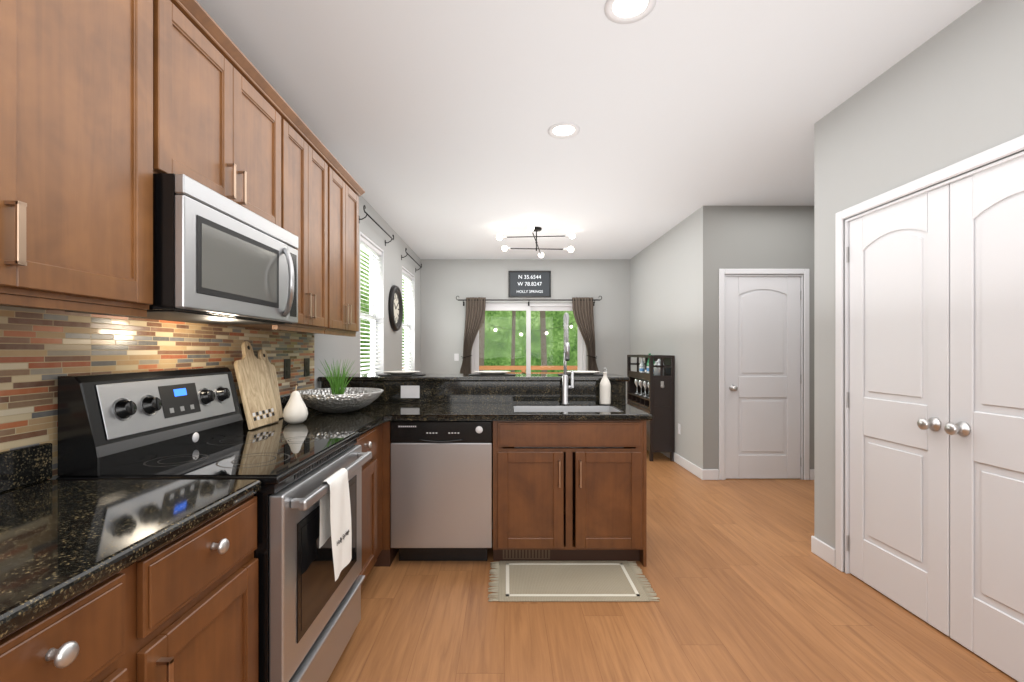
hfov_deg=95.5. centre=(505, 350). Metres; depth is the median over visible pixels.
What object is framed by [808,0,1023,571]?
wall
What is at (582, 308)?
curtains
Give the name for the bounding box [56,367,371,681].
range
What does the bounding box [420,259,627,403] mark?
wall
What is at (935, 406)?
door
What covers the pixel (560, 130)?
recessed light
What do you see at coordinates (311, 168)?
upper cabinet
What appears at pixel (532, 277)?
text
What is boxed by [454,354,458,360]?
switch plate
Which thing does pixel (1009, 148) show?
door frame
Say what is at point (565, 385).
pull-down faucet
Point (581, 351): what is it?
sliding door
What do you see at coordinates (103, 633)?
base cabinet
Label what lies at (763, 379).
pantry door
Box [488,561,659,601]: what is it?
kitchen mat
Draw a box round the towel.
[319,468,351,580]
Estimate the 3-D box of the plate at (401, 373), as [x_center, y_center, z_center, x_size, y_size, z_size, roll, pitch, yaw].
[-0.800,0.172,3.568,0.368,0.026,0.368,0,0,0]
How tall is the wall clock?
0.550 m
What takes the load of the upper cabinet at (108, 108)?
attached to the wall at (330, 348)
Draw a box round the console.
[627,353,674,460]
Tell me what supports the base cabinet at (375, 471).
on the floor
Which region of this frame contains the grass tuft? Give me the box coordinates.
[320,359,354,394]
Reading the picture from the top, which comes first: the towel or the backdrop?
the backdrop
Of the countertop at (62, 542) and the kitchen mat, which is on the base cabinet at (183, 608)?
the countertop at (62, 542)
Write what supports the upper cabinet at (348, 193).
attached to the wall at (330, 348)
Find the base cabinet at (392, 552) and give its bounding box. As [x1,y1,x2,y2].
[388,421,398,566]
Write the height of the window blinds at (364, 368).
0.660 m
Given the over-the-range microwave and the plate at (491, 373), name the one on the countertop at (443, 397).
the plate at (491, 373)
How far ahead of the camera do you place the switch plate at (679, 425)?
5.26 m
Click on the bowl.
(350, 399)
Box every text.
[518,282,541,285]
[520,275,540,278]
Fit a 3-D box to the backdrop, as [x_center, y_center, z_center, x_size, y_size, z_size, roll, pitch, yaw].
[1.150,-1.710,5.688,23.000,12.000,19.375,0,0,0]
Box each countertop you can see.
[0,443,260,639]
[239,394,391,434]
[318,374,652,420]
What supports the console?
on the floor
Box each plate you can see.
[377,371,425,375]
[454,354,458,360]
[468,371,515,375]
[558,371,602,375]
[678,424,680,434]
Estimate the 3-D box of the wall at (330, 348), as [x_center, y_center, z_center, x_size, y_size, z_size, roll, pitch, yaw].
[-1.425,-0.080,2.888,0.150,2.740,9.275,0,0,0]
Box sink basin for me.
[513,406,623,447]
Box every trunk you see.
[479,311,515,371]
[540,311,546,371]
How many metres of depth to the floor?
2.22 m
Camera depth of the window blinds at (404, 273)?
6.59 m
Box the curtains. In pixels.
[456,296,601,373]
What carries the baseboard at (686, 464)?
attached to the wall at (672, 281)
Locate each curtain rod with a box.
[359,205,393,245]
[401,248,421,271]
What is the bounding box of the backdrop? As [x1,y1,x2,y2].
[360,249,576,373]
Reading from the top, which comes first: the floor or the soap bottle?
the soap bottle
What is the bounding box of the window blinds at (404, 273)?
[402,269,412,370]
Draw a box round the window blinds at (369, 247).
[360,236,381,304]
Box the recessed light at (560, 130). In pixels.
[548,123,579,138]
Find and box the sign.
[509,271,550,296]
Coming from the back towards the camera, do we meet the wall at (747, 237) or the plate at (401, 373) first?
the wall at (747, 237)
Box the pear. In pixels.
[283,385,307,423]
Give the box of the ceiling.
[196,0,981,258]
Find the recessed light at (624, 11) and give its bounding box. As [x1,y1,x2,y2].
[604,0,655,23]
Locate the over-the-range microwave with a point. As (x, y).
(219, 259)
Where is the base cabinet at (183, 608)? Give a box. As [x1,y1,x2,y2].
[152,495,257,681]
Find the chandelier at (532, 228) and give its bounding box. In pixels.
[496,225,574,257]
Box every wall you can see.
[8,196,419,388]
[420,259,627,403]
[628,206,715,468]
[716,206,807,479]
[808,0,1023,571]
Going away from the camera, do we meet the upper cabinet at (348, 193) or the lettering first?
the lettering
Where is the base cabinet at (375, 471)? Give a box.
[354,422,387,585]
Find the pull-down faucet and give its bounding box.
[561,312,573,404]
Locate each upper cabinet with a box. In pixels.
[0,0,179,315]
[180,0,287,230]
[223,105,335,331]
[301,160,363,335]
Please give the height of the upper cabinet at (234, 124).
0.605 m
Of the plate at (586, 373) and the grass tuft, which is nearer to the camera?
the grass tuft
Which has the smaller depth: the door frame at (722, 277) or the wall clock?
the door frame at (722, 277)
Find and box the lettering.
[337,530,348,544]
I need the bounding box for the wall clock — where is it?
[388,285,402,330]
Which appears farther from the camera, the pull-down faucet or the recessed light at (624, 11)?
the pull-down faucet
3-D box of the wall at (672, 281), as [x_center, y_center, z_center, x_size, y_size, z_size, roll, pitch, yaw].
[2.025,-0.080,6.011,0.150,2.740,2.720,0,0,0]
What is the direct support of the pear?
on the countertop at (378, 412)
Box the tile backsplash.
[0,306,419,479]
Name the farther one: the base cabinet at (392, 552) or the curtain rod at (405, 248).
the curtain rod at (405, 248)
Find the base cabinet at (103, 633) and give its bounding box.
[0,554,151,681]
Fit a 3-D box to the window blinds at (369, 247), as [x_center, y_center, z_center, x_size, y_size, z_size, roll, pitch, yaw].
[-1.397,-0.789,4.748,0.055,0.591,0.739,0,0,0]
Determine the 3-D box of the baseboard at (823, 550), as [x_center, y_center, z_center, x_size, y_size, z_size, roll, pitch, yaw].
[2.728,1.238,2.977,1.544,0.105,0.014,0,0,0]
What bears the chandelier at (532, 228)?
hanging from the ceiling
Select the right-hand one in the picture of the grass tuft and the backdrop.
the backdrop
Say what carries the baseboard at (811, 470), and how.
attached to the wall at (747, 237)
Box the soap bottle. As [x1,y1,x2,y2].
[600,369,610,404]
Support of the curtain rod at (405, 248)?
attached to the wall at (330, 348)
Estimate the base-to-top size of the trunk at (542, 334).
10.005 m
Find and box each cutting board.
[234,341,278,429]
[258,349,282,417]
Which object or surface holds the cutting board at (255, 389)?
on the countertop at (378, 412)
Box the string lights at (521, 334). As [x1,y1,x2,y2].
[483,321,575,335]
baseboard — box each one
[661,452,704,479]
[810,469,813,479]
[811,536,834,554]
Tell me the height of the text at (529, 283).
0.060 m
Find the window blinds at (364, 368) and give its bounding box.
[360,306,380,373]
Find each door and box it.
[472,303,585,373]
[726,276,801,478]
[847,156,1023,681]
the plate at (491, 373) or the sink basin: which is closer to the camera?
the sink basin
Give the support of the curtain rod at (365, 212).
attached to the wall at (330, 348)
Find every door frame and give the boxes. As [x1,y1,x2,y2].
[719,269,809,479]
[835,135,1023,572]
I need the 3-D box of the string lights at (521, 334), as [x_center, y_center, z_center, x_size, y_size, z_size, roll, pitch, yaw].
[0.450,-0.587,9.675,3.259,0.552,0.055,0,0,-11]
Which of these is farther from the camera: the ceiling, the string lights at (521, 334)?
the string lights at (521, 334)
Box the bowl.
[298,387,383,412]
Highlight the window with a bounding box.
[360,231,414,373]
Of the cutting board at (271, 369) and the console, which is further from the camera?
the console
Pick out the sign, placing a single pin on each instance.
(515, 279)
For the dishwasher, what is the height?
0.871 m
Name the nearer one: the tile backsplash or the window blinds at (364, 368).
the tile backsplash
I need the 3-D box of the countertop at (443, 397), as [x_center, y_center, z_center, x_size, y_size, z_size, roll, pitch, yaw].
[-0.231,0.299,3.264,2.232,0.227,1.068,0,0,0]
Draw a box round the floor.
[327,450,1017,681]
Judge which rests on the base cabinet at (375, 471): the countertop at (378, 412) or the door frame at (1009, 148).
the countertop at (378, 412)
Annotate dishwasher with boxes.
[390,421,492,560]

